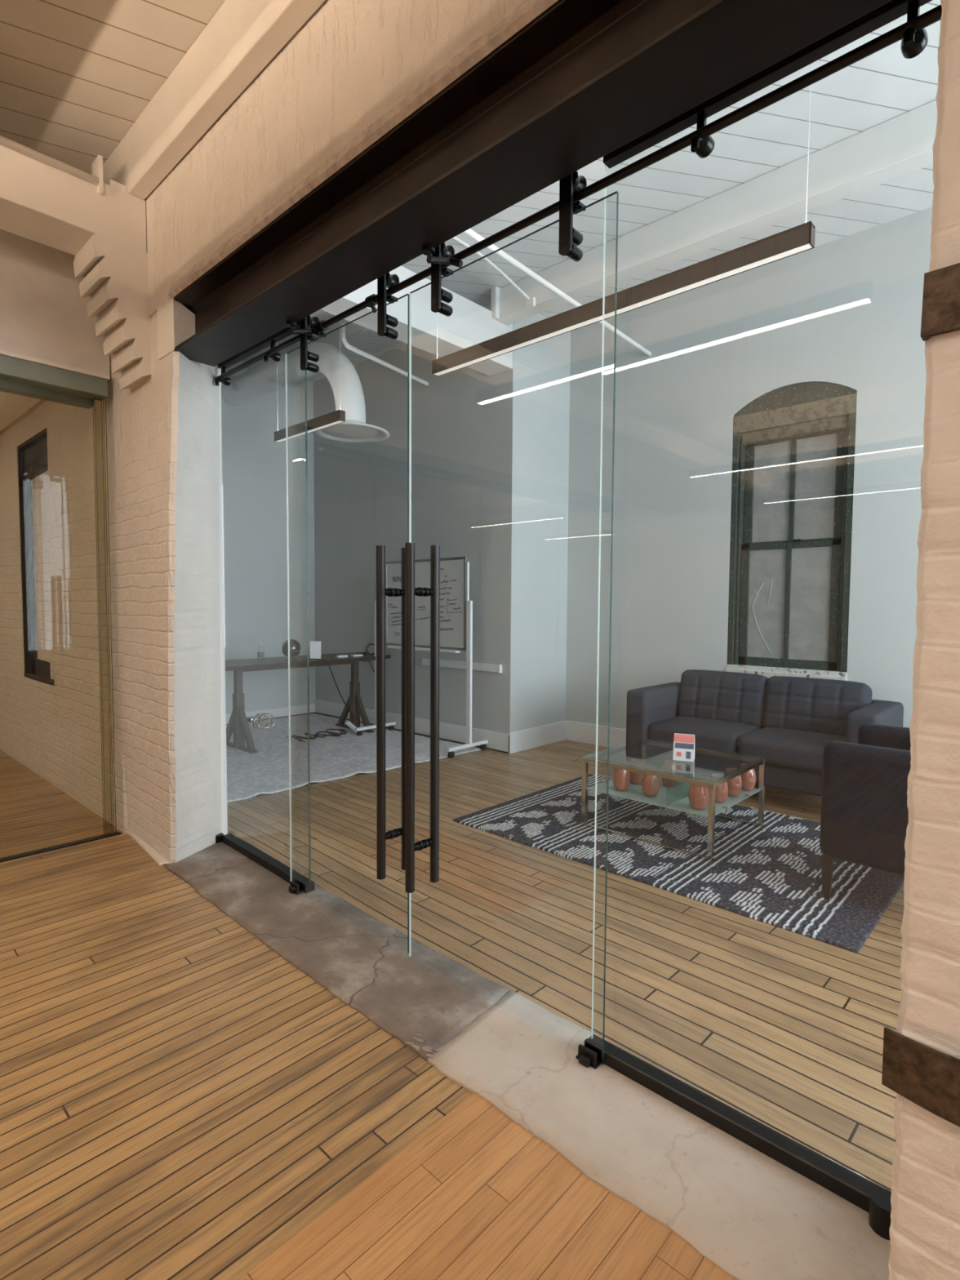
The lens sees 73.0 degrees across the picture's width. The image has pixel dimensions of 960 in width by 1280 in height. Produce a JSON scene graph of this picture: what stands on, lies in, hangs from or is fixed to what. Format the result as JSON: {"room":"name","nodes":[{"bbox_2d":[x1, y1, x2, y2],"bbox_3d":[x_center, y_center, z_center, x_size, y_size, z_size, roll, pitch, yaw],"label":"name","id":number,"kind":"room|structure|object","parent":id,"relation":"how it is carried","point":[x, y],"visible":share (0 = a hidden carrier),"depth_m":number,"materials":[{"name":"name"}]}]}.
{"room":"office hallway","nodes":[
{"label":"office hallway","id":0,"kind":"room"},
{"bbox_2d":[0,228,110,380],"bbox_3d":[-6.582,-1.993,-0.418,0.100,1.115,12.370,3,4,43],"label":"wall","id":1,"kind":"structure","parent":0,"point":[43,313],"depth_m":3.83,"materials":[{"name":"paint"}]},
{"bbox_2d":[0,349,110,380],"bbox_3d":[-6.569,-1.426,-0.418,0.165,0.023,12.348,3,4,43],"label":"trim","id":2,"kind":"structure","parent":1,"relation":"attached to","point":[5,353],"depth_m":3.83,"materials":[{"name":"beige wood"}]},
{"bbox_2d":[0,0,225,174],"bbox_3d":[-5.500,-2.553,-1.669,18.400,0.150,12.650,3,4,43],"label":"ceiling","id":3,"kind":"structure","parent":0,"point":[76,76],"depth_m":3.04,"materials":[{"name":"beige wood"}]},
{"bbox_2d":[102,0,325,199],"bbox_3d":[-1.233,-2.537,2.936,17.800,0.315,0.091,3,4,43],"label":"joist","id":4,"kind":"object","parent":3,"relation":"attached to","point":[242,37],"visible":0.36,"depth_m":2.89,"materials":[{"name":"beige wood"}]},
{"bbox_2d":[0,749,473,1279],"bbox_3d":[-5.443,1.567,-1.362,18.000,0.050,12.490,3,4,43],"label":"floor","id":5,"kind":"structure","parent":0,"point":[180,1100],"depth_m":2.13,"materials":[{"name":"brown wood"}]},
{"bbox_2d":[0,354,121,862],"bbox_3d":[-4.246,-0.077,2.239,0.230,2.925,5.415,3,4,43],"label":"door frame","id":6,"kind":"structure","parent":5,"relation":"on","point":[18,376],"depth_m":3.95,"materials":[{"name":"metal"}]},
{"bbox_2d":[162,841,509,1061],"bbox_3d":[-0.884,1.359,3.200,2.386,0.084,0.510,3,4,43],"label":"threshold slab","id":7,"kind":"object","parent":5,"relation":"on","point":[365,962],"visible":0.84,"depth_m":2.88,"materials":[{"name":"grey concrete"}]},
{"bbox_2d":[215,832,223,843],"bbox_3d":[-1.652,1.243,4.085,0.070,0.055,0.055,3,4,43],"label":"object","id":8,"kind":"object","parent":7,"relation":"on","point":[219,837],"visible":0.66,"depth_m":4.06,"materials":[{"name":"black metal"}]},
{"bbox_2d":[214,320,314,893],"bbox_3d":[-1.251,-0.240,3.663,0.940,3.123,0.099,3,4,43],"label":"glass panel","id":9,"kind":"object","parent":7,"relation":"on","point":[269,863],"visible":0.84,"depth_m":3.54,"materials":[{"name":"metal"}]},
{"bbox_2d":[288,879,305,894],"bbox_3d":[-0.974,1.310,3.444,0.080,0.049,0.075,3,4,43],"label":"floor guide","id":10,"kind":"object","parent":7,"relation":"on","point":[294,887],"visible":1,"depth_m":3.42,"materials":[{"name":"black metal"}]},
{"bbox_2d":[404,1033,439,1057],"bbox_3d":[-0.198,1.419,2.268,0.133,0.004,0.065,3,4,43],"label":"crumbs","id":11,"kind":"object","parent":7,"relation":"on","point":[427,1048],"visible":1,"depth_m":2.26,"materials":[{"name":"beige"}]},
{"bbox_2d":[427,991,890,1279],"bbox_3d":[0.733,1.471,1.700,2.125,0.036,0.514,3,4,43],"label":"threshold slab","id":12,"kind":"object","parent":5,"relation":"on","point":[749,1214],"visible":0.77,"depth_m":1.81,"materials":[{"name":"beige concrete"}]},
{"bbox_2d":[575,1038,602,1069],"bbox_3d":[0.370,1.405,2.199,0.080,0.049,0.075,3,4,43],"label":"floor guide","id":13,"kind":"object","parent":12,"relation":"on","point":[587,1056],"visible":0.96,"depth_m":2.18,"materials":[{"name":"black metal"}]},
{"bbox_2d":[586,0,932,1212],"bbox_3d":[0.734,-0.121,1.823,0.980,3.142,0.099,3,4,43],"label":"glass panel","id":14,"kind":"object","parent":12,"relation":"on","point":[855,1188],"visible":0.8,"depth_m":1.83,"materials":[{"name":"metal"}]},
{"bbox_2d":[868,1186,891,1239],"bbox_3d":[1.016,1.428,1.603,0.094,0.079,0.068,3,4,43],"label":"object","id":15,"kind":"object","parent":12,"relation":"on","point":[880,1206],"visible":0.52,"depth_m":1.60,"materials":[{"name":"black metal"}]},
{"bbox_2d":[220,360,315,714],"bbox_3d":[-3.100,-1.290,8.578,0.300,4.770,4.570,3,4,43],"label":"wall","id":16,"kind":"structure","parent":0,"point":[254,465],"depth_m":8.65,"materials":[{"name":"white paint"}]},
{"bbox_2d":[226,703,315,724],"bbox_3d":[-3.447,1.024,8.102,0.025,0.125,3.240,3,4,43],"label":"baseboard","id":17,"kind":"structure","parent":16,"relation":"attached to","point":[297,709],"depth_m":8.89,"materials":[{"name":"white wood"}]},
{"bbox_2d":[222,342,389,443],"bbox_3d":[-2.070,-2.671,7.262,2.865,1.085,0.770,3,4,43],"label":"air duct","id":18,"kind":"object","parent":16,"relation":"attached to","point":[260,381],"visible":0.88,"depth_m":6.70,"materials":[{"name":"white metal"}]},
{"bbox_2d":[313,309,570,733],"bbox_3d":[-0.627,-1.270,8.494,3.840,4.770,1.330,3,4,43],"label":"wall","id":19,"kind":"structure","parent":0,"point":[490,455],"depth_m":7.30,"materials":[{"name":"white paint"}]},
{"bbox_2d":[341,323,428,386],"bbox_3d":[-0.965,-2.959,6.784,0.047,0.243,1.288,2,4,35],"label":"pipe","id":20,"kind":"object","parent":19,"relation":"attached to","point":[345,343],"visible":0.94,"depth_m":6.62,"materials":[{"name":"white metal"}]},
{"bbox_2d":[422,657,502,673],"bbox_3d":[-0.229,0.279,7.260,1.225,0.090,0.039,3,4,43],"label":"cable raceway","id":21,"kind":"object","parent":19,"relation":"attached to","point":[442,663],"visible":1,"depth_m":7.19,"materials":[{"name":"white plastic"}]},
{"bbox_2d":[314,698,626,753],"bbox_3d":[2.082,1.142,5.848,11.200,0.225,1.025,3,4,43],"label":"baseboard","id":22,"kind":"structure","parent":19,"relation":"attached to","point":[531,738],"depth_m":7.29,"materials":[{"name":"white wood"}]},
{"bbox_2d":[0,0,959,1279],"bbox_3d":[-2.144,-1.040,4.250,15.000,4.800,0.484,3,4,43],"label":"wall","id":23,"kind":"structure","parent":0,"point":[163,455],"depth_m":3.47,"materials":[{"name":"brick"}]},
{"bbox_2d":[17,427,53,685],"bbox_3d":[-3.711,-0.682,5.592,0.960,2.065,0.215,3,4,43],"label":"window","id":24,"kind":"structure","parent":23,"relation":"in","point":[33,453],"depth_m":5.80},
{"bbox_2d":[0,144,146,255],"bbox_3d":[-6.160,-2.070,-0.829,0.333,0.282,12.348,3,4,43],"label":"girder","id":25,"kind":"object","parent":23,"relation":"attached to","point":[41,202],"visible":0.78,"depth_m":3.33,"materials":[{"name":"beige wood"}]},
{"bbox_2d":[0,135,99,186],"bbox_3d":[-3.763,-2.288,1.480,0.038,0.061,5.205,3,4,43],"label":"conduit","id":26,"kind":"object","parent":25,"relation":"attached to","point":[4,141],"visible":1,"depth_m":3.21,"materials":[{"name":"beige metal"}]},
{"bbox_2d":[91,154,103,195],"bbox_3d":[-2.014,-2.429,3.417,0.110,0.185,0.020,3,4,43],"label":"plate","id":27,"kind":"object","parent":25,"relation":"attached to","point":[97,165],"visible":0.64,"depth_m":3.38,"materials":[{"name":"beige metal"}]},
{"bbox_2d":[106,178,126,192],"bbox_3d":[-2.055,-2.439,3.586,0.320,0.033,0.083,3,4,43],"label":"block","id":28,"kind":"object","parent":25,"relation":"on","point":[110,182],"visible":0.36,"depth_m":3.47,"materials":[{"name":"beige wood"}]},
{"bbox_2d":[73,232,151,392],"bbox_3d":[-2.049,-1.800,3.628,0.333,0.687,0.291,3,4,43],"label":"corbel","id":29,"kind":"object","parent":23,"relation":"attached to","point":[115,273],"visible":0.99,"depth_m":3.56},
{"bbox_2d":[126,829,170,865],"bbox_3d":[-2.072,1.294,4.021,0.053,0.065,0.813,-2,4,-42],"label":"baseboard","id":30,"kind":"structure","parent":23,"relation":"attached to","point":[157,857],"depth_m":3.90,"materials":[{"name":"paint"}]},
{"bbox_2d":[156,297,195,359],"bbox_3d":[-1.637,-1.657,3.498,0.215,0.267,0.112,3,4,43],"label":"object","id":31,"kind":"structure","parent":23,"relation":"attached to","point":[175,322],"depth_m":3.43,"materials":[{"name":"beige wood"}]},
{"bbox_2d":[168,0,558,299],"bbox_3d":[-0.179,-1.740,2.073,3.900,0.075,0.048,3,4,43],"label":"trim","id":32,"kind":"structure","parent":23,"relation":"attached to","point":[527,11],"depth_m":2.18,"materials":[{"name":"paint"}]},
{"bbox_2d":[226,711,508,753],"bbox_3d":[-2.129,1.166,6.884,3.618,0.015,3.240,3,4,43],"label":"trim","id":33,"kind":"structure","parent":23,"relation":"attached to","point":[315,712],"depth_m":8.02,"materials":[{"name":"white wood"}]},
{"bbox_2d":[320,265,512,376],"bbox_3d":[-0.882,-2.947,5.528,0.323,0.472,3.238,3,4,43],"label":"girder","id":34,"kind":"object","parent":23,"relation":"attached to","point":[469,324],"visible":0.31,"depth_m":5.88,"materials":[{"name":"white paint"}]},
{"bbox_2d":[168,0,892,366],"bbox_3d":[0.853,-1.525,1.286,6.620,0.270,0.250,3,4,43],"label":"steel beam","id":35,"kind":"structure","parent":23,"relation":"attached to","point":[582,81],"depth_m":1.97,"materials":[{"name":"black metal"}]},
{"bbox_2d":[214,4,942,380],"bbox_3d":[-0.311,-1.459,2.618,3.690,0.084,0.183,3,4,43],"label":"sliding rail","id":36,"kind":"object","parent":35,"relation":"attached to","point":[933,15],"visible":0.97,"depth_m":1.96,"materials":[{"name":"black metal"}]},
{"bbox_2d":[284,272,409,953],"bbox_3d":[-0.656,-0.117,3.090,0.961,2.943,0.179,3,4,43],"label":"door","id":37,"kind":"structure","parent":36,"relation":"hanging from","point":[388,280],"depth_m":2.81,"materials":[{"name":"clear glass"}]},
{"bbox_2d":[404,170,618,1065],"bbox_3d":[0.062,-0.073,2.425,0.979,2.953,0.179,3,4,43],"label":"door","id":38,"kind":"structure","parent":36,"relation":"hanging from","point":[570,237],"depth_m":2.65,"materials":[{"name":"clear glass"}]},
{"bbox_2d":[881,1026,959,1126],"bbox_3d":[1.018,0.829,1.055,0.630,0.130,0.020,3,4,43],"label":"strap","id":39,"kind":"object","parent":23,"relation":"attached to","point":[929,1077],"visible":1,"depth_m":1.22,"materials":[{"name":"brown metal"}]},
{"bbox_2d":[920,262,959,341],"bbox_3d":[1.030,-0.600,0.993,0.588,0.115,0.030,3,4,43],"label":"strap","id":40,"kind":"object","parent":23,"relation":"attached to","point":[940,311],"visible":1,"depth_m":1.16,"materials":[{"name":"brown metal"}]},
{"bbox_2d":[239,1093,736,1279],"bbox_3d":[0.251,1.556,-0.112,3.355,0.001,2.870,3,4,43],"label":"floor","id":41,"kind":"structure","parent":0,"point":[477,1195],"depth_m":1.62,"materials":[{"name":"brown wood"}]},
{"bbox_2d":[226,713,904,1191],"bbox_3d":[0.988,1.285,4.676,11.200,0.050,4.240,3,4,43],"label":"floor","id":42,"kind":"structure","parent":0,"point":[784,1028],"depth_m":2.96,"materials":[{"name":"brown wood"}]},
{"bbox_2d":[226,713,481,802],"bbox_3d":[-2.213,1.110,6.946,3.270,0.172,3.120,3,4,43],"label":"rug","id":43,"kind":"object","parent":42,"relation":"on","point":[266,771],"depth_m":6.65,"materials":[{"name":"grey carpet"}]},
{"bbox_2d":[225,643,390,753],"bbox_3d":[-2.187,0.608,7.348,0.762,1.064,2.540,3,4,43],"label":"desk","id":44,"kind":"object","parent":43,"relation":"on","point":[237,724],"depth_m":7.11,"materials":[{"name":"brown wood"}]},
{"bbox_2d":[246,712,275,728],"bbox_3d":[-2.358,0.867,6.979,0.173,0.162,0.277,3,4,43],"label":"cable bundle","id":45,"kind":"object","parent":44,"relation":"hanging from","point":[257,717],"visible":0.98,"depth_m":6.93,"materials":[{"name":"silver metal"}]},
{"bbox_2d":[257,643,264,658],"bbox_3d":[-2.371,0.132,7.019,0.069,0.200,0.069,3,4,43],"label":"water bottle","id":46,"kind":"object","parent":44,"relation":"on","point":[259,654],"visible":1,"depth_m":7.00,"materials":[{"name":"clear glass"}]},
{"bbox_2d":[281,639,301,660],"bbox_3d":[-2.103,0.106,7.233,0.210,0.237,0.210,3,4,43],"label":"globe lamp","id":47,"kind":"object","parent":44,"relation":"on","point":[295,646],"visible":0.89,"depth_m":7.17,"materials":[{"name":"clear glass"}]},
{"bbox_2d":[309,641,320,658],"bbox_3d":[-1.886,0.116,7.436,0.124,0.201,0.044,0,3,-9],"label":"box","id":48,"kind":"object","parent":44,"relation":"on","point":[315,646],"visible":0.96,"depth_m":7.42,"materials":[{"name":"white"}]},
{"bbox_2d":[306,658,355,721],"bbox_3d":[-1.647,0.605,7.536,0.256,0.817,0.704,3,4,38],"label":"cable","id":49,"kind":"object","parent":44,"relation":"hanging from","point":[306,659],"visible":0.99,"depth_m":7.37,"materials":[{"name":"black rubber"}]},
{"bbox_2d":[335,654,347,657],"bbox_3d":[-1.631,0.192,7.659,0.060,0.024,0.140,3,4,43],"label":"power adapter","id":50,"kind":"object","parent":44,"relation":"on","point":[340,655],"visible":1,"depth_m":7.63,"materials":[{"name":"white plastic"}]},
{"bbox_2d":[351,653,363,656],"bbox_3d":[-1.482,0.186,7.820,0.060,0.022,0.140,3,4,43],"label":"power adapter","id":51,"kind":"object","parent":44,"relation":"on","point":[357,655],"visible":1,"depth_m":7.79,"materials":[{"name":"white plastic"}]},
{"bbox_2d":[286,729,342,737],"bbox_3d":[-1.916,1.116,7.642,0.686,0.022,0.359,-2,4,-35],"label":"cable","id":52,"kind":"object","parent":43,"relation":"on","point":[338,730],"visible":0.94,"depth_m":7.58,"materials":[{"name":"black rubber"}]},
{"bbox_2d":[292,728,344,742],"bbox_3d":[-1.861,1.117,7.658,0.448,0.020,0.727,3,4,43],"label":"cable","id":53,"kind":"object","parent":43,"relation":"on","point":[331,735],"visible":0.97,"depth_m":7.60,"materials":[{"name":"black rubber"}]},
{"bbox_2d":[293,730,346,742],"bbox_3d":[-1.890,1.116,7.620,0.297,0.020,0.668,3,4,43],"label":"cable","id":54,"kind":"object","parent":43,"relation":"on","point":[340,731],"visible":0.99,"depth_m":7.69,"materials":[{"name":"black rubber"}]},
{"bbox_2d":[355,556,488,757],"bbox_3d":[-0.687,0.133,7.260,1.598,2.056,0.585,3,4,43],"label":"whiteboard","id":55,"kind":"object","parent":43,"relation":"on","point":[455,626],"visible":0.84,"depth_m":6.96,"materials":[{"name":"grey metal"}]},
{"bbox_2d":[387,644,460,653],"bbox_3d":[-0.640,0.096,7.177,1.120,0.030,0.066,3,4,43],"label":"tray","id":56,"kind":"object","parent":55,"relation":"on","point":[452,649],"depth_m":7.03,"materials":[{"name":"silver metal"}]},
{"bbox_2d":[453,773,904,952],"bbox_3d":[1.352,1.314,4.445,2.590,0.017,1.784,3,4,43],"label":"rug","id":57,"kind":"object","parent":42,"relation":"on","point":[771,873],"visible":0.72,"depth_m":4.01,"materials":[{"name":"grey fabric"}]},
{"bbox_2d":[581,737,765,861],"bbox_3d":[1.351,1.057,4.539,0.940,0.492,0.870,3,4,43],"label":"coffee table","id":58,"kind":"object","parent":57,"relation":"on","point":[676,797],"visible":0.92,"depth_m":4.38,"materials":[{"name":"clear glass"}]},
{"bbox_2d":[612,763,630,791],"bbox_3d":[0.981,0.951,4.502,0.123,0.174,0.123,3,4,43],"label":"terracotta jug","id":59,"kind":"object","parent":58,"relation":"on","point":[620,778],"visible":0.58,"depth_m":4.46,"materials":[{"name":"ceramic"}]},
{"bbox_2d":[628,758,644,784],"bbox_3d":[1.124,0.944,4.655,0.123,0.174,0.123,3,4,43],"label":"terracotta jug","id":60,"kind":"object","parent":58,"relation":"on","point":[635,778],"visible":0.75,"depth_m":4.61,"materials":[{"name":"ceramic"}]},
{"bbox_2d":[640,768,659,796],"bbox_3d":[1.149,0.959,4.374,0.123,0.174,0.123,3,4,43],"label":"terracotta jug","id":61,"kind":"object","parent":58,"relation":"on","point":[650,784],"visible":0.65,"depth_m":4.33,"materials":[{"name":"ceramic"}]},
{"bbox_2d":[661,760,679,786],"bbox_3d":[1.346,0.948,4.600,0.123,0.174,0.123,3,4,43],"label":"terracotta jug","id":62,"kind":"object","parent":58,"relation":"on","point":[668,766],"visible":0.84,"depth_m":4.56,"materials":[{"name":"ceramic"}]},
{"bbox_2d":[586,767,759,817],"bbox_3d":[1.351,1.043,4.538,0.900,0.008,0.830,3,4,43],"label":"shelf","id":63,"kind":"object","parent":58,"relation":"attached to","point":[676,797],"depth_m":4.35,"materials":[{"name":"clear glass"}]},
{"bbox_2d":[672,733,694,761],"bbox_3d":[1.395,0.730,4.434,0.132,0.172,0.110,2,3,23],"label":"tent card","id":64,"kind":"object","parent":58,"relation":"on","point":[683,744],"visible":1,"depth_m":4.40,"materials":[{"name":"white paper"}]},
{"bbox_2d":[688,783,708,809],"bbox_3d":[1.379,0.975,4.093,0.123,0.174,0.123,3,4,43],"label":"terracotta jug","id":65,"kind":"object","parent":58,"relation":"on","point":[698,795],"visible":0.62,"depth_m":4.05,"materials":[{"name":"ceramic"}]},
{"bbox_2d":[709,773,728,803],"bbox_3d":[1.557,0.969,4.241,0.123,0.174,0.123,3,4,43],"label":"terracotta jug","id":66,"kind":"object","parent":58,"relation":"on","point":[722,790],"visible":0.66,"depth_m":4.19,"materials":[{"name":"ceramic"}]},
{"bbox_2d":[724,768,742,796],"bbox_3d":[1.707,0.962,4.388,0.123,0.174,0.123,3,4,43],"label":"terracotta jug","id":67,"kind":"object","parent":58,"relation":"on","point":[735,784],"visible":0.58,"depth_m":4.34,"materials":[{"name":"ceramic"}]},
{"bbox_2d":[739,763,755,791],"bbox_3d":[1.858,0.956,4.520,0.123,0.174,0.123,3,4,43],"label":"terracotta jug","id":68,"kind":"object","parent":58,"relation":"on","point":[748,778],"visible":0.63,"depth_m":4.47,"materials":[{"name":"ceramic"}]},
{"bbox_2d":[819,723,911,899],"bbox_3d":[2.375,0.921,3.423,0.855,0.894,0.840,3,4,43],"label":"armchair","id":69,"kind":"object","parent":57,"relation":"on","point":[864,813],"visible":0.66,"depth_m":3.28,"materials":[{"name":"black leather"}]},
{"bbox_2d":[625,669,903,796],"bbox_3d":[2.329,0.792,5.467,1.950,0.968,0.962,3,4,43],"label":"sofa","id":70,"kind":"object","parent":42,"relation":"on","point":[786,722],"visible":0.86,"depth_m":5.36,"materials":[{"name":"grey fabric"}]},
{"bbox_2d":[648,715,759,754],"bbox_3d":[2.003,0.821,5.688,0.771,0.213,0.794,3,4,43],"label":"seat cushion","id":71,"kind":"object","parent":70,"relation":"on","point":[720,734],"depth_m":5.50,"materials":[{"name":"grey fabric"}]},
{"bbox_2d":[676,669,768,728],"bbox_3d":[2.185,0.532,5.867,0.790,0.494,0.260,3,4,43],"label":"cushion","id":72,"kind":"object","parent":70,"relation":"on","point":[741,698],"depth_m":5.77,"materials":[{"name":"grey fabric"}]},
{"bbox_2d":[737,727,845,773],"bbox_3d":[2.571,0.852,5.162,0.771,0.213,0.794,3,4,43],"label":"seat cushion","id":73,"kind":"object","parent":70,"relation":"on","point":[793,749],"depth_m":4.96,"materials":[{"name":"grey fabric"}]},
{"bbox_2d":[761,675,871,736],"bbox_3d":[2.753,0.564,5.341,0.790,0.494,0.260,3,4,43],"label":"cushion","id":74,"kind":"object","parent":70,"relation":"on","point":[809,704],"depth_m":5.28,"materials":[{"name":"grey fabric"}]},
{"bbox_2d":[241,0,941,382],"bbox_3d":[1.091,-3.416,4.581,11.700,0.150,4.570,3,4,43],"label":"ceiling","id":75,"kind":"structure","parent":0,"point":[883,86],"depth_m":4.74,"materials":[{"name":"white wood"}]},
{"bbox_2d":[274,320,345,442],"bbox_3d":[-1.658,-2.698,6.222,1.140,1.390,0.062,3,4,43],"label":"linear pendant","id":76,"kind":"object","parent":75,"relation":"hanging from","point":[336,417],"visible":0.88,"depth_m":6.15,"materials":[{"name":"brown metal"}]},
{"bbox_2d":[275,420,343,442],"bbox_3d":[-1.662,-2.011,6.258,1.124,0.011,0.046,3,4,43],"label":"diffuser","id":77,"kind":"object","parent":76,"relation":"attached to","point":[315,427],"depth_m":6.23,"materials":[{"name":"white"}]},
{"bbox_2d":[248,319,376,371],"bbox_3d":[-1.727,-3.374,7.278,3.290,0.250,0.144,3,4,43],"label":"joist","id":78,"kind":"object","parent":75,"relation":"attached to","point":[353,332],"visible":0.16,"depth_m":7.04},
{"bbox_2d":[490,286,499,319],"bbox_3d":[0.151,-3.296,6.356,0.060,0.290,0.060,3,4,43],"label":"post","id":79,"kind":"object","parent":75,"relation":"attached to","point":[495,310],"visible":1,"depth_m":6.33,"materials":[{"name":"white paint"}]},
{"bbox_2d":[431,63,814,376],"bbox_3d":[0.603,-2.578,3.784,2.515,1.445,0.062,3,4,43],"label":"linear pendant","id":80,"kind":"object","parent":75,"relation":"hanging from","point":[800,238],"visible":0.85,"depth_m":3.50,"materials":[{"name":"brown metal"}]},
{"bbox_2d":[434,243,812,375],"bbox_3d":[0.599,-1.863,3.822,2.499,0.011,0.046,3,4,43],"label":"diffuser","id":81,"kind":"object","parent":80,"relation":"attached to","point":[780,252],"depth_m":3.55,"materials":[{"name":"white"}]},
{"bbox_2d":[496,99,937,325],"bbox_3d":[2.970,-3.146,3.900,7.600,0.290,0.175,3,4,43],"label":"joist","id":82,"kind":"object","parent":75,"relation":"attached to","point":[900,145],"visible":0.88,"depth_m":4.74,"materials":[{"name":"white wood"}]},
{"bbox_2d":[452,236,535,309],"bbox_3d":[0.004,-3.250,5.651,1.308,0.312,0.092,-2,4,-41],"label":"pipe","id":83,"kind":"object","parent":82,"relation":"attached to","point":[530,302],"visible":0.8,"depth_m":5.89,"materials":[{"name":"white metal"}]},
{"bbox_2d":[565,207,932,728],"bbox_3d":[3.960,-1.054,4.924,7.770,4.770,0.330,3,4,43],"label":"wall","id":84,"kind":"structure","parent":0,"point":[846,311],"depth_m":6.25,"materials":[{"name":"white paint"}]},
{"bbox_2d":[463,228,651,355],"bbox_3d":[0.387,-2.896,5.048,0.050,0.116,4.223,3,4,40],"label":"pipe","id":85,"kind":"object","parent":84,"relation":"attached to","point":[470,233],"visible":0.45,"depth_m":5.18,"materials":[{"name":"grey metal"}]},
{"bbox_2d":[725,382,857,680],"bbox_3d":[2.808,-0.961,5.876,1.035,2.630,0.190,3,4,43],"label":"window","id":86,"kind":"structure","parent":84,"relation":"in","point":[793,447],"depth_m":5.86,"materials":[{"name":"green paint"}]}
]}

